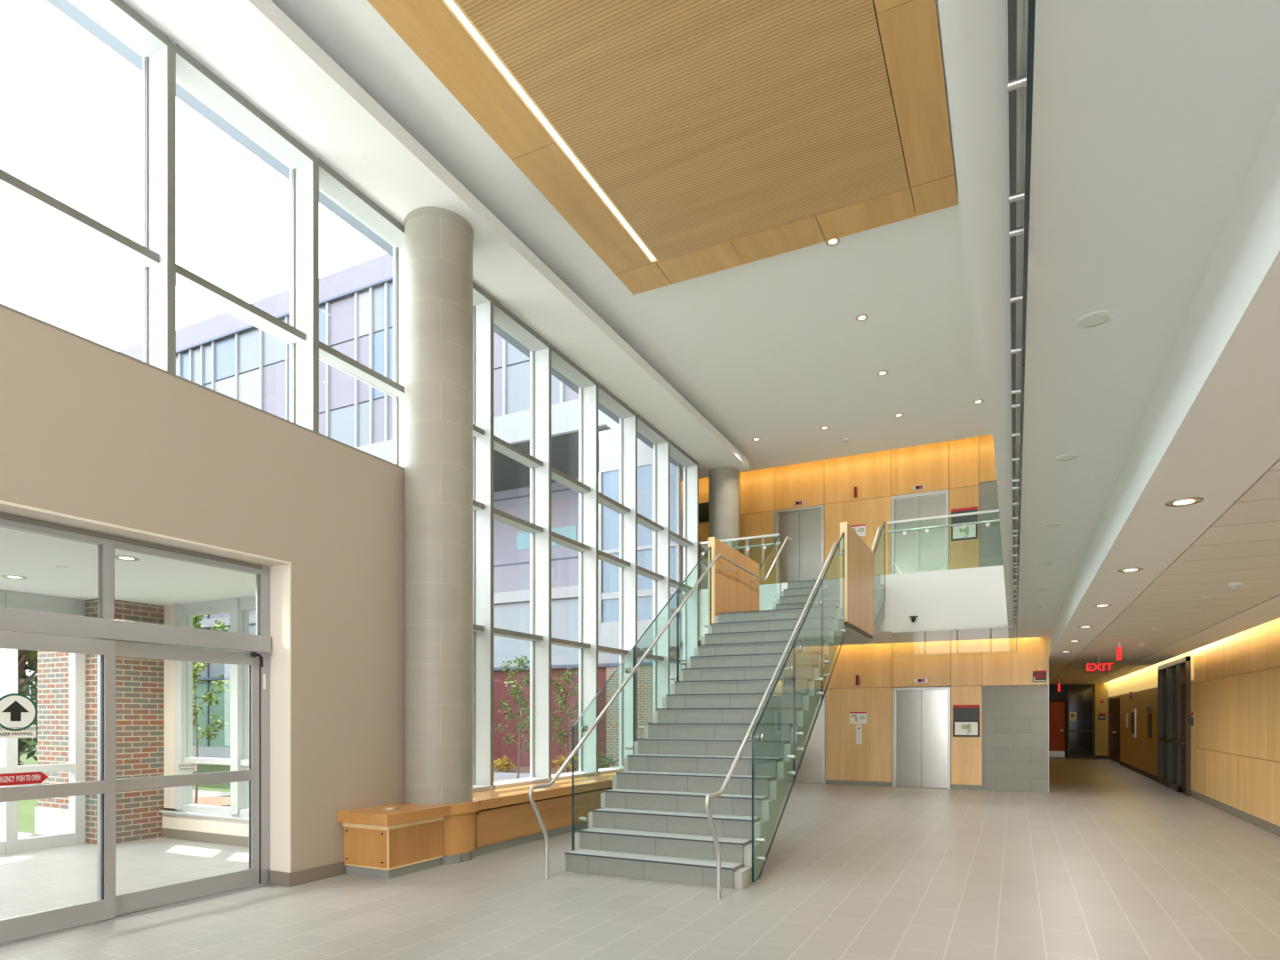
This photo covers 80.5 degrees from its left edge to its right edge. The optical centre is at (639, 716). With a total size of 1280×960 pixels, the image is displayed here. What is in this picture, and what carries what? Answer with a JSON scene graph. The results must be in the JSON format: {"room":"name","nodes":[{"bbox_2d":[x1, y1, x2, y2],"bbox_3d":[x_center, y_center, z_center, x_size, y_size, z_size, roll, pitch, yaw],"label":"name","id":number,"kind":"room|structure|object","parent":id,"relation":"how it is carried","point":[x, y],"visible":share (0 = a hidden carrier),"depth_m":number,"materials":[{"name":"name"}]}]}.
{"room":"lobby","nodes":[
{"label":"lobby","id":0,"kind":"room"},
{"bbox_2d":[85,598,97,844],"bbox_3d":[-6.539,0.060,9.049,0.361,2.940,0.005,0,0,26],"label":"wall","id":1,"kind":"structure","parent":0,"point":[91,604],"depth_m":9.07,"materials":[{"name":"brick"}]},
{"bbox_2d":[17,744,230,833],"bbox_3d":[-24.119,1.735,25.919,53.750,0.290,55.000,0,0,26],"label":"ground","id":2,"kind":"structure","parent":0,"point":[26,808],"depth_m":16.44,"materials":[{"name":"green plant"}]},
{"bbox_2d":[17,649,37,765],"bbox_3d":[-16.827,-2.520,20.238,5.387,8.234,5.585,0,0,-23],"label":"broadleaf tree","id":3,"kind":"object","parent":2,"relation":"on","point":[24,656],"visible":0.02,"depth_m":20.13,"materials":[{"name":"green plant"}]},
{"bbox_2d":[19,662,37,752],"bbox_3d":[-28.378,-3.135,34.725,5.654,9.792,6.551,0,0,36],"label":"broadleaf tree","id":4,"kind":"object","parent":2,"relation":"on","point":[25,690],"visible":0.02,"depth_m":33.92,"materials":[{"name":"green plant"}]},
{"bbox_2d":[34,650,69,835],"bbox_3d":[-7.262,-0.145,9.944,1.390,3.450,0.560,0,0,26],"label":"brick pier","id":5,"kind":"object","parent":2,"relation":"on","point":[52,815],"visible":0.21,"depth_m":9.83,"materials":[{"name":"brick"}]},
{"bbox_2d":[192,478,653,767],"bbox_3d":[-6.991,-5.140,29.054,25.650,13.460,10.160,0,0,26],"label":"building","id":6,"kind":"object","parent":2,"relation":"on","point":[511,544],"visible":0.04,"depth_m":21.71,"materials":[{"name":"grey"}]},
{"bbox_2d":[119,253,619,492],"bbox_3d":[-8.488,-9.435,27.623,23.160,5.670,12.055,0,0,26],"label":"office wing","id":7,"kind":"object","parent":6,"relation":"on","point":[225,354],"visible":0.23,"depth_m":20.72},
{"bbox_2d":[17,783,230,797],"bbox_3d":[-19.943,1.575,20.555,26.000,0.030,1.300,0,0,26],"label":"ground","id":8,"kind":"structure","parent":0,"point":[200,793],"depth_m":15.38,"materials":[{"name":"concrete"}]},
{"bbox_2d":[0,517,268,606],"bbox_3d":[-5.984,-1.640,6.513,3.930,0.460,5.950,0,0,26],"label":"ceiling","id":9,"kind":"structure","parent":0,"point":[151,580],"depth_m":7.50,"materials":[{"name":"white paint"}]},
{"bbox_2d":[114,555,139,560],"bbox_3d":[-4.556,-1.406,6.703,0.200,0.008,0.200,0,0,26],"label":"recessed light","id":10,"kind":"object","parent":9,"relation":"in","point":[121,557],"visible":0.97,"depth_m":6.70,"materials":[{"name":"silver metal"}]},
{"bbox_2d":[114,599,163,843],"bbox_3d":[-6.436,0.060,9.416,0.500,2.940,0.750,0,0,26],"label":"brick column","id":11,"kind":"structure","parent":0,"point":[139,681],"depth_m":9.35,"materials":[{"name":"brick"}]},
{"bbox_2d":[0,589,85,854],"bbox_3d":[-7.781,0.060,7.098,0.130,2.940,4.600,0,0,26],"label":"door","id":12,"kind":"structure","parent":11,"relation":"in","point":[10,843],"depth_m":8.80,"materials":[{"name":"grey"}]},
{"bbox_2d":[0,306,404,871],"bbox_3d":[-5.086,-0.555,3.249,0.300,4.170,11.300,0,0,26],"label":"wall","id":13,"kind":"structure","parent":0,"point":[88,430],"depth_m":6.65,"materials":[{"name":"beige paint"}]},
{"bbox_2d":[0,0,175,377],"bbox_3d":[-4.071,-3.945,5.363,0.320,2.650,1.360,0,0,26],"label":"window","id":14,"kind":"structure","parent":13,"relation":"in","point":[156,255],"depth_m":5.87,"materials":[{"name":"grey metal"}]},
{"bbox_2d":[0,512,271,946],"bbox_3d":[-4.304,0.080,5.090,0.145,2.900,4.094,0,0,26],"label":"entrance door","id":15,"kind":"structure","parent":13,"relation":"in","point":[20,629],"depth_m":5.77,"materials":[{"name":"silver metal"}]},
{"bbox_2d":[0,693,39,738],"bbox_3d":[-4.236,-0.006,5.129,0.004,0.303,0.273,0,0,26],"label":"decal","id":16,"kind":"object","parent":15,"relation":"attached to","point":[18,712],"visible":1,"depth_m":5.13,"materials":[{"name":"white plastic"}]},
{"bbox_2d":[0,771,47,785],"bbox_3d":[-4.240,0.422,5.120,0.004,0.081,0.405,0,0,26],"label":"decal","id":17,"kind":"object","parent":15,"relation":"attached to","point":[35,777],"visible":1,"depth_m":5.16,"materials":[{"name":"red plastic"}]},
{"bbox_2d":[177,761,197,772],"bbox_3d":[-3.738,0.417,6.242,0.003,0.075,0.160,0,0,26],"label":"notice","id":18,"kind":"object","parent":15,"relation":"attached to","point":[182,767],"visible":1,"depth_m":6.24,"materials":[{"name":"white"}]},
{"bbox_2d":[0,500,291,872],"bbox_3d":[-4.186,0.067,5.042,0.278,2.926,4.112,0,0,26],"label":"trim","id":19,"kind":"structure","parent":13,"relation":"attached to","point":[280,570],"depth_m":6.83,"materials":[{"name":"beige paint"}]},
{"bbox_2d":[173,41,319,435],"bbox_3d":[-3.467,-3.945,6.579,0.320,2.650,1.355,0,0,26],"label":"window","id":20,"kind":"structure","parent":13,"relation":"in","point":[302,332],"depth_m":7.06,"materials":[{"name":"grey metal"}]},
{"bbox_2d":[269,861,344,887],"bbox_3d":[-5.279,1.468,2.787,0.265,0.125,10.300,0,0,26],"label":"baseboard","id":21,"kind":"structure","parent":13,"relation":"attached to","point":[287,879],"depth_m":6.94,"materials":[{"name":"grey tile"}]},
{"bbox_2d":[317,157,404,469],"bbox_3d":[-2.870,-3.945,7.784,0.320,2.650,1.335,0,0,26],"label":"window","id":22,"kind":"structure","parent":13,"relation":"in","point":[332,185],"depth_m":7.98,"materials":[{"name":"grey metal"}]},
{"bbox_2d":[162,604,248,836],"bbox_3d":[-4.437,0.060,8.888,3.550,2.940,0.180,0,0,26],"label":"wall","id":23,"kind":"structure","parent":0,"point":[232,827],"depth_m":9.53,"materials":[{"name":"beige paint"}]},
{"bbox_2d":[174,599,230,813],"bbox_3d":[-5.331,-0.125,9.315,1.070,2.570,0.150,0,0,26],"label":"window","id":24,"kind":"structure","parent":23,"relation":"in","point":[184,613],"depth_m":9.45,"materials":[{"name":"grey"}]},
{"bbox_2d":[159,808,248,820],"bbox_3d":[-4.457,1.185,8.859,3.540,0.050,0.190,0,0,26],"label":"trim","id":25,"kind":"structure","parent":23,"relation":"attached to","point":[176,812],"depth_m":9.19,"materials":[{"name":"grey"}]},
{"bbox_2d":[161,827,248,847],"bbox_3d":[-4.476,1.470,8.799,3.540,0.120,0.015,0,0,26],"label":"baseboard","id":26,"kind":"structure","parent":23,"relation":"attached to","point":[166,833],"depth_m":9.19,"materials":[{"name":"grey tile"}]},
{"bbox_2d":[230,596,255,815],"bbox_3d":[-4.390,-0.125,8.848,1.030,2.570,0.150,0,0,26],"label":"window","id":27,"kind":"structure","parent":23,"relation":"in","point":[240,608],"depth_m":8.99,"materials":[{"name":"grey"}]},
{"bbox_2d":[192,796,230,807],"bbox_3d":[-7.823,1.545,13.258,1.900,0.090,1.900,0,0,26],"label":"ground","id":28,"kind":"structure","parent":0,"point":[218,801],"depth_m":13.39,"materials":[{"name":"beige concrete"}]},
{"bbox_2d":[192,615,230,803],"bbox_3d":[-7.738,-0.177,13.193,1.340,3.537,1.173,0,0,26],"label":"young tree","id":29,"kind":"object","parent":28,"relation":"on","point":[196,668],"visible":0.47,"depth_m":13.18,"materials":[{"name":"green plant"}]},
{"bbox_2d":[123,0,749,476],"bbox_3d":[-2.679,-5.350,7.178,1.080,0.160,20.480,0,0,26],"label":"ceiling","id":30,"kind":"structure","parent":0,"point":[253,46],"depth_m":7.25,"materials":[{"name":"white paint"}]},
{"bbox_2d":[494,772,551,782],"bbox_3d":[-2.939,1.450,17.477,8.200,0.280,0.300,0,0,26],"label":"ground","id":31,"kind":"structure","parent":0,"point":[498,776],"depth_m":17.36,"materials":[{"name":"grey"}]},
{"bbox_2d":[494,765,578,774],"bbox_3d":[-2.097,1.510,19.175,8.200,0.160,3.490,0,0,26],"label":"ground","id":32,"kind":"structure","parent":0,"point":[522,769],"depth_m":20.19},
{"bbox_2d":[494,755,515,771],"bbox_3d":[-3.557,1.230,19.624,0.600,0.449,0.663,0,0,26],"label":"shrub","id":33,"kind":"object","parent":32,"relation":"on","point":[502,764],"visible":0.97,"depth_m":19.55,"materials":[{"name":"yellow plant"}]},
{"bbox_2d":[552,752,578,772],"bbox_3d":[-1.869,1.173,18.986,0.762,0.562,0.777,0,0,26],"label":"shrub","id":34,"kind":"object","parent":32,"relation":"on","point":[560,760],"visible":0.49,"depth_m":18.96,"materials":[{"name":"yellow plant"}]},
{"bbox_2d":[598,750,619,768],"bbox_3d":[-0.999,1.121,18.259,0.964,0.666,0.904,0,0,26],"label":"shrub","id":35,"kind":"object","parent":32,"relation":"on","point":[606,765],"visible":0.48,"depth_m":18.14,"materials":[{"name":"green plant"}]},
{"bbox_2d":[599,428,619,439],"bbox_3d":[0.503,-5.895,6.616,11.420,0.750,22.900,0,0,26],"label":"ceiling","id":36,"kind":"structure","parent":0,"point":[612,433],"depth_m":16.52,"materials":[{"name":"white paint"}]},
{"bbox_2d":[271,0,992,480],"bbox_3d":[0.421,-5.650,6.227,11.220,0.100,21.530,0,0,26],"label":"ceiling","id":37,"kind":"structure","parent":0,"point":[775,350],"depth_m":10.40,"materials":[{"name":"white paint"}]},
{"bbox_2d":[367,0,958,295],"bbox_3d":[-1.322,-5.534,2.933,3.885,0.128,13.400,0,0,26],"label":"wood panel","id":38,"kind":"object","parent":37,"relation":"attached to","point":[726,134],"visible":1,"depth_m":6.84,"materials":[{"name":"brown wood"}]},
{"bbox_2d":[440,0,658,263],"bbox_3d":[-2.668,-5.492,3.353,0.106,0.036,12.836,0,0,26],"label":"ceiling light","id":39,"kind":"object","parent":38,"relation":"attached to","point":[452,6],"visible":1,"depth_m":6.89,"materials":[{"name":"beige plastic"}]},
{"bbox_2d":[0,757,1279,959],"bbox_3d":[2.940,1.630,13.779,13.420,0.200,37.300,0,0,26],"label":"floor","id":40,"kind":"structure","parent":0,"point":[1112,862],"depth_m":6.50,"materials":[{"name":"tile"}]},
{"bbox_2d":[404,207,472,804],"bbox_3d":[-2.172,-2.035,8.166,0.723,7.130,0.723,0,0,26],"label":"concrete column","id":41,"kind":"structure","parent":40,"relation":"on","point":[438,242],"depth_m":7.85,"materials":[{"name":"beige concrete"}]},
{"bbox_2d":[336,771,620,879],"bbox_3d":[-0.545,1.220,11.277,0.720,0.620,9.280,0,0,26],"label":"window bench","id":42,"kind":"object","parent":40,"relation":"on","point":[379,843],"visible":0.83,"depth_m":7.88,"materials":[{"name":"brown wood"}]},
{"bbox_2d":[528,536,791,879],"bbox_3d":[0.928,-0.991,10.945,0.186,5.042,9.006,0,0,26],"label":"stair handrail","id":43,"kind":"object","parent":40,"relation":"on","point":[584,728],"visible":1,"depth_m":8.39,"materials":[{"name":"silver metal"}]},
{"bbox_2d":[560,575,884,888],"bbox_3d":[1.868,-0.552,10.764,1.890,4.165,8.214,0,0,26],"label":"staircase","id":44,"kind":"structure","parent":40,"relation":"on","point":[652,824],"depth_m":8.43,"materials":[{"name":"grey paint"}]},
{"bbox_2d":[571,546,711,850],"bbox_3d":[0.180,-0.530,9.600,0.080,4.061,3.960,0,0,26],"label":"glass balustrade","id":45,"kind":"object","parent":44,"relation":"attached to","point":[585,819],"visible":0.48,"depth_m":9.08,"materials":[{"name":"teal"}]},
{"bbox_2d":[708,536,759,624],"bbox_3d":[1.581,-2.015,12.469,0.102,1.420,2.255,0,0,26],"label":"guard","id":46,"kind":"object","parent":44,"relation":"attached to","point":[732,590],"visible":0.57,"depth_m":12.07,"materials":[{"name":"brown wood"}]},
{"bbox_2d":[759,533,781,604],"bbox_3d":[2.433,-2.511,14.164,0.060,2.183,1.460,0,0,26],"label":"glass balustrade","id":47,"kind":"object","parent":44,"relation":"attached to","point":[780,533],"visible":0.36,"depth_m":14.77,"materials":[{"name":"teal"}]},
{"bbox_2d":[752,532,845,881],"bbox_3d":[1.932,-0.530,8.675,0.080,4.061,4.060,0,0,26],"label":"glass balustrade","id":48,"kind":"object","parent":44,"relation":"attached to","point":[821,693],"visible":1,"depth_m":8.14,"materials":[{"name":"teal"}]},
{"bbox_2d":[840,521,873,638],"bbox_3d":[3.350,-2.015,11.591,0.102,1.420,2.255,0,0,26],"label":"guard","id":49,"kind":"object","parent":44,"relation":"attached to","point":[859,558],"visible":0.84,"depth_m":11.24,"materials":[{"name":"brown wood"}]},
{"bbox_2d":[873,521,885,626],"bbox_3d":[4.194,-2.511,13.291,0.060,2.183,1.460,0,0,26],"label":"glass balustrade","id":50,"kind":"object","parent":44,"relation":"attached to","point":[884,522],"visible":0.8,"depth_m":13.71,"materials":[{"name":"teal"}]},
{"bbox_2d":[704,526,882,898],"bbox_3d":[2.589,-0.991,10.121,0.150,5.042,9.006,0,0,26],"label":"stair handrail","id":51,"kind":"object","parent":40,"relation":"on","point":[721,791],"visible":0.87,"depth_m":7.17,"materials":[{"name":"silver metal"}]},
{"bbox_2d":[599,436,701,671],"bbox_3d":[0.706,-2.280,17.511,2.100,7.620,3.000,0,0,26],"label":"wall","id":52,"kind":"structure","parent":0,"point":[609,448],"depth_m":16.43,"materials":[{"name":"grey"}]},
{"bbox_2d":[598,462,680,622],"bbox_3d":[-0.030,-3.720,16.218,1.930,3.300,0.090,0,0,26],"label":"window","id":53,"kind":"structure","parent":52,"relation":"in","point":[608,482],"depth_m":16.21,"materials":[{"name":"glass"}]},
{"bbox_2d":[680,565,1007,639],"bbox_3d":[0.637,-2.116,6.661,11.220,1.033,22.500,0,0,26],"label":"balcony wall","id":54,"kind":"structure","parent":0,"point":[976,596],"depth_m":13.62,"materials":[{"name":"white paint"}]},
{"bbox_2d":[708,466,739,551],"bbox_3d":[1.805,-4.117,16.239,0.658,2.967,0.658,0,0,26],"label":"concrete column","id":55,"kind":"structure","parent":54,"relation":"on","point":[724,482],"depth_m":15.96,"materials":[{"name":"beige concrete"}]},
{"bbox_2d":[887,509,999,535],"bbox_3d":[5.503,-3.126,13.612,2.000,0.985,0.122,0,0,26],"label":"handrail","id":56,"kind":"object","parent":54,"relation":"on","point":[987,523],"visible":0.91,"depth_m":13.60,"materials":[{"name":"silver metal"}]},
{"bbox_2d":[670,489,1039,694],"bbox_3d":[5.529,-2.280,16.747,11.420,7.620,0.280,0,0,26],"label":"wall","id":57,"kind":"structure","parent":0,"point":[673,667],"depth_m":18.90,"materials":[{"name":"white paint"}]},
{"bbox_2d":[774,504,823,583],"bbox_3d":[3.676,-3.720,17.428,1.145,2.175,0.117,0,0,26],"label":"door","id":58,"kind":"structure","parent":57,"relation":"in","point":[802,557],"depth_m":17.45,"materials":[{"name":"silver metal"}]},
{"bbox_2d":[790,688,825,783],"bbox_3d":[3.687,0.453,17.423,1.190,2.155,0.117,0,0,26],"label":"door","id":59,"kind":"structure","parent":57,"relation":"in","point":[812,767],"depth_m":17.29,"materials":[{"name":"silver metal"}]},
{"bbox_2d":[825,779,982,790],"bbox_3d":[4.668,1.480,16.958,5.490,0.100,0.108,0,0,26],"label":"baseboard","id":60,"kind":"structure","parent":57,"relation":"attached to","point":[828,781],"depth_m":16.63,"materials":[{"name":"grey tile"}]},
{"bbox_2d":[891,488,949,574],"bbox_3d":[6.023,-3.720,16.264,1.155,2.175,0.117,0,0,26],"label":"door","id":61,"kind":"structure","parent":57,"relation":"in","point":[919,550],"depth_m":16.28,"materials":[{"name":"silver metal"}]},
{"bbox_2d":[892,687,951,789],"bbox_3d":[6.050,0.453,16.251,1.165,2.155,0.117,0,0,26],"label":"door","id":62,"kind":"structure","parent":57,"relation":"in","point":[921,716],"depth_m":16.29,"materials":[{"name":"silver metal"}]},
{"bbox_2d":[937,0,987,365],"bbox_3d":[2.627,-5.285,2.437,3.500,0.630,16.700,0,0,26],"label":"ceiling","id":63,"kind":"structure","parent":0,"point":[949,12],"depth_m":6.64,"materials":[{"name":"white paint"}]},
{"bbox_2d":[680,0,1279,645],"bbox_3d":[-0.655,-1.590,6.995,8.610,0.020,21.950,0,0,26],"label":"ceiling","id":64,"kind":"structure","parent":0,"point":[1151,119],"depth_m":2.37,"materials":[{"name":"white paint"}]},
{"bbox_2d":[891,0,1035,658],"bbox_3d":[1.260,-1.329,4.800,2.090,0.499,19.520,0,0,26],"label":"ceiling track","id":65,"kind":"object","parent":64,"relation":"hanging from","point":[1026,81],"visible":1,"depth_m":2.07,"materials":[{"name":"grey metal"}]},
{"bbox_2d":[1055,453,1079,461],"bbox_3d":[2.597,-1.576,4.594,0.124,0.008,0.124,0,0,26],"label":"ceiling speaker","id":66,"kind":"object","parent":64,"relation":"in","point":[1069,456],"visible":1,"depth_m":4.59,"materials":[{"name":"white"}]},
{"bbox_2d":[1077,310,1112,327],"bbox_3d":[1.806,-1.576,3.000,0.124,0.008,0.124,0,0,26],"label":"ceiling speaker","id":67,"kind":"object","parent":64,"relation":"in","point":[1097,317],"visible":1,"depth_m":2.99,"materials":[{"name":"white plastic"}]},
{"bbox_2d":[979,480,1047,792],"bbox_3d":[7.780,-1.667,15.408,1.557,6.395,0.120,0,0,26],"label":"wall","id":68,"kind":"structure","parent":0,"point":[1015,717],"depth_m":15.47,"materials":[{"name":"grey tile"}]},
{"bbox_2d":[680,434,996,591],"bbox_3d":[4.475,-4.402,17.008,8.900,3.337,0.050,0,0,26],"label":"wood panelling","id":69,"kind":"object","parent":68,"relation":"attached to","point":[959,466],"visible":0.45,"depth_m":16.78,"materials":[{"name":"brown wood"}]},
{"bbox_2d":[698,502,708,522],"bbox_3d":[1.398,-4.980,18.479,0.720,0.460,0.050,0,0,26],"label":"wall screen","id":70,"kind":"object","parent":69,"relation":"attached to","point":[703,508],"visible":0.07,"depth_m":18.38,"materials":[{"name":"black plastic"}]},
{"bbox_2d":[849,524,865,535],"bbox_3d":[4.826,-4.133,16.798,0.375,0.255,0.015,0,0,26],"label":"sign","id":71,"kind":"object","parent":69,"relation":"attached to","point":[860,530],"visible":0.7,"depth_m":16.77,"materials":[{"name":"white"}]},
{"bbox_2d":[951,506,977,541],"bbox_3d":[6.787,-4.037,15.817,0.510,0.665,0.030,0,0,26],"label":"board","id":72,"kind":"object","parent":69,"relation":"attached to","point":[971,531],"visible":0.82,"depth_m":15.81,"materials":[{"name":"grey"}]},
{"bbox_2d":[823,636,1047,785],"bbox_3d":[5.190,-0.220,16.654,6.696,3.300,0.050,0,0,26],"label":"wood panelling","id":73,"kind":"object","parent":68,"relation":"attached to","point":[956,665],"visible":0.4,"depth_m":16.39,"materials":[{"name":"brown wood"}]},
{"bbox_2d":[849,712,866,723],"bbox_3d":[4.850,0.025,16.786,0.370,0.260,0.015,0,0,26],"label":"sign","id":74,"kind":"object","parent":73,"relation":"attached to","point":[855,717],"visible":1,"depth_m":16.78,"materials":[{"name":"white"}]},
{"bbox_2d":[856,724,862,743],"bbox_3d":[4.867,0.390,16.779,0.115,0.430,0.028,0,0,26],"label":"panel","id":75,"kind":"object","parent":73,"relation":"attached to","point":[859,726],"visible":1,"depth_m":16.77,"materials":[{"name":"white"}]},
{"bbox_2d":[952,704,979,736],"bbox_3d":[6.822,0.086,15.799,0.510,0.665,0.030,0,0,26],"label":"board","id":76,"kind":"object","parent":73,"relation":"attached to","point":[965,717],"visible":1,"depth_m":15.79,"materials":[{"name":"grey"}]},
{"bbox_2d":[1032,670,1046,682],"bbox_3d":[8.040,-0.810,15.204,0.240,0.230,0.013,0,0,26],"label":"warning sign","id":77,"kind":"object","parent":73,"relation":"attached to","point":[1037,676],"visible":1,"depth_m":15.20,"materials":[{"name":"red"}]},
{"bbox_2d":[1048,638,1048,792],"bbox_3d":[8.211,-0.025,15.190,0.014,3.110,0.126,0,0,26],"label":"trim","id":78,"kind":"structure","parent":68,"relation":"attached to","point":[1048,638],"depth_m":15.13,"materials":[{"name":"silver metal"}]},
{"bbox_2d":[1061,681,1108,758],"bbox_3d":[15.954,-0.125,28.030,2.770,3.310,0.400,0,0,26],"label":"wall","id":79,"kind":"structure","parent":0,"point":[1101,690],"depth_m":27.41,"materials":[{"name":"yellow paint"}]},
{"bbox_2d":[1048,699,1067,758],"bbox_3d":[15.327,0.455,28.262,1.140,2.150,0.142,0,0,26],"label":"door","id":80,"kind":"structure","parent":79,"relation":"in","point":[1058,709],"depth_m":28.13,"materials":[{"name":"brown wood"}]},
{"bbox_2d":[1048,684,1067,700],"bbox_3d":[15.930,-0.920,28.036,2.420,0.700,0.010,0,0,26],"label":"transom window","id":81,"kind":"structure","parent":79,"relation":"attached to","point":[1054,694],"depth_m":28.21,"materials":[{"name":"black glass"}]},
{"bbox_2d":[1067,683,1095,759],"bbox_3d":[16.226,0.155,27.800,0.880,2.750,0.150,0,0,26],"label":"door","id":82,"kind":"structure","parent":79,"relation":"in","point":[1081,697],"depth_m":27.77,"materials":[{"name":"black glass"}]},
{"bbox_2d":[1108,650,1191,775],"bbox_3d":[13.879,-0.025,20.910,0.240,3.110,14.600,0,0,26],"label":"wall","id":83,"kind":"structure","parent":0,"point":[1140,752],"depth_m":20.21,"materials":[{"name":"brown paint"}]},
{"bbox_2d":[1108,697,1119,763],"bbox_3d":[16.149,0.455,25.700,0.130,2.150,3.400,0,0,26],"label":"door","id":84,"kind":"structure","parent":83,"relation":"in","point":[1114,704],"depth_m":25.97,"materials":[{"name":"brown wood"}]},
{"bbox_2d":[1095,755,1157,781],"bbox_3d":[14.304,1.470,22.486,0.400,0.120,11.000,0,0,26],"label":"baseboard","id":85,"kind":"structure","parent":83,"relation":"attached to","point":[1131,767],"depth_m":21.15,"materials":[{"name":"brown"}]},
{"bbox_2d":[1131,708,1135,737],"bbox_3d":[13.907,0.180,21.287,0.045,0.800,0.700,0,0,26],"label":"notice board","id":86,"kind":"object","parent":83,"relation":"attached to","point":[1133,711],"visible":1,"depth_m":21.09,"materials":[{"name":"beige paint"}]},
{"bbox_2d":[1146,706,1151,738],"bbox_3d":[12.649,0.140,18.758,0.050,0.780,0.450,0,0,26],"label":"glass display case","id":87,"kind":"object","parent":83,"relation":"attached to","point":[1148,708],"visible":1,"depth_m":18.62,"materials":[{"name":"brown glass"}]},
{"bbox_2d":[1157,656,1191,796],"bbox_3d":[11.306,0.180,15.997,0.162,2.700,3.270,0,0,26],"label":"door","id":88,"kind":"structure","parent":83,"relation":"in","point":[1174,676],"depth_m":16.00,"materials":[{"name":"brown metal"}]},
{"bbox_2d":[1048,102,1279,684],"bbox_3d":[7.607,-1.400,11.408,2.270,0.400,37.200,0,0,26],"label":"ceiling","id":89,"kind":"structure","parent":0,"point":[1209,429],"depth_m":4.17,"materials":[{"name":"white paint"}]},
{"bbox_2d":[1086,656,1113,672],"bbox_3d":[9.052,-1.035,14.878,0.453,0.330,0.058,0,0,26],"label":"exit sign","id":90,"kind":"object","parent":89,"relation":"hanging from","point":[1099,667],"visible":1,"depth_m":14.86,"materials":[{"name":"red plastic"}]},
{"bbox_2d":[1165,496,1203,506],"bbox_3d":[3.032,-1.196,4.211,0.176,0.008,0.176,0,0,26],"label":"recessed light","id":91,"kind":"object","parent":89,"relation":"in","point":[1188,500],"visible":1,"depth_m":4.20,"materials":[{"name":"silver metal"}]},
{"bbox_2d":[1226,582,1242,590],"bbox_3d":[5.377,-1.175,6.832,0.110,0.060,0.110,0,0,26],"label":"smoke detector","id":92,"kind":"object","parent":89,"relation":"attached to","point":[1236,586],"visible":1,"depth_m":6.80,"materials":[{"name":"white"}]},
{"bbox_3d":[-3.412,-5.680,7.051,0.160,0.820,19.600,0,0,26],"label":"wall","id":93,"kind":"structure","parent":0,"visible":0},
{"bbox_2d":[45,0,680,465],"bbox_3d":[-3.499,-5.270,7.010,0.180,0.080,19.450,0,0,26],"label":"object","id":94,"kind":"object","parent":93,"relation":"attached to","point":[64,6],"depth_m":6.84,"materials":[{"name":"white"}]},
{"bbox_3d":[-0.739,1.230,12.010,0.500,0.600,8.260,0,0,26],"label":"wall","id":95,"kind":"structure","parent":0,"visible":0},
{"bbox_2d":[472,281,494,791],"bbox_3d":[-2.264,-2.180,8.971,0.350,6.180,1.330,0,0,26],"label":"window","id":96,"kind":"structure","parent":95,"relation":"in","point":[483,303],"depth_m":9.49,"materials":[{"name":"grey metal"}]},
{"bbox_2d":[491,297,551,789],"bbox_3d":[-1.675,-2.180,10.158,0.350,6.180,1.320,0,0,26],"label":"window","id":97,"kind":"structure","parent":95,"relation":"in","point":[539,460],"depth_m":10.67,"materials":[{"name":"grey metal"}]},
{"bbox_2d":[550,344,598,780],"bbox_3d":[-1.084,-2.180,11.349,0.350,6.180,1.340,0,0,26],"label":"window","id":98,"kind":"structure","parent":95,"relation":"in","point":[587,486],"depth_m":11.87,"materials":[{"name":"grey"}]},
{"bbox_2d":[597,382,637,774],"bbox_3d":[-0.482,-2.180,12.563,0.350,6.180,1.370,0,0,26],"label":"window","id":99,"kind":"structure","parent":95,"relation":"in","point":[627,508],"depth_m":13.10,"materials":[{"name":"grey"}]},
{"bbox_2d":[636,413,670,711],"bbox_3d":[0.129,-2.180,13.795,0.350,6.180,1.380,0,0,26],"label":"window","id":100,"kind":"structure","parent":95,"relation":"in","point":[660,524],"depth_m":14.34,"materials":[{"name":"grey"}]},
{"bbox_2d":[668,439,780,668],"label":"window","id":101,"kind":"structure","parent":95,"relation":"in","point":[690,541],"depth_m":15.64,"materials":[{"name":"grey"}]},
{"bbox_3d":[5.637,-2.280,4.247,0.195,7.620,22.620,0,0,26],"label":"wall","id":102,"kind":"structure","parent":0,"visible":0},
{"bbox_2d":[1191,790,1279,836],"bbox_3d":[5.681,1.465,4.605,0.036,0.130,21.980,0,0,26],"label":"baseboard","id":103,"kind":"structure","parent":102,"relation":"attached to","point":[1265,825],"depth_m":11.35,"materials":[{"name":"grey tile"}]},
{"bbox_2d":[1191,617,1279,826],"bbox_3d":[5.683,-0.030,4.615,0.040,2.920,22.000,0,0,26],"label":"wood panelling","id":104,"kind":"object","parent":102,"relation":"attached to","point":[1236,678],"visible":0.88,"depth_m":11.34,"materials":[{"name":"brown wood"}]},
{"label":"outside","id":105,"kind":"structure","parent":0,"visible":0},
{"bbox_3d":[-3.939,1.570,15.461,8.200,0.040,4.200,0,0,26],"label":"ground","id":106,"kind":"structure","parent":105,"visible":0},
{"bbox_2d":[494,655,529,778],"bbox_3d":[-2.317,0.227,14.157,1.142,2.730,0.911,0,0,26],"label":"young tree","id":107,"kind":"object","parent":106,"relation":"on","point":[520,660],"visible":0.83,"depth_m":14.12,"materials":[{"name":"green plant"}]},
{"bbox_2d":[551,666,578,773],"bbox_3d":[-1.464,0.292,15.265,0.897,2.599,0.950,0,0,26],"label":"young tree","id":108,"kind":"object","parent":106,"relation":"on","point":[567,676],"visible":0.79,"depth_m":15.25,"materials":[{"name":"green plant"}]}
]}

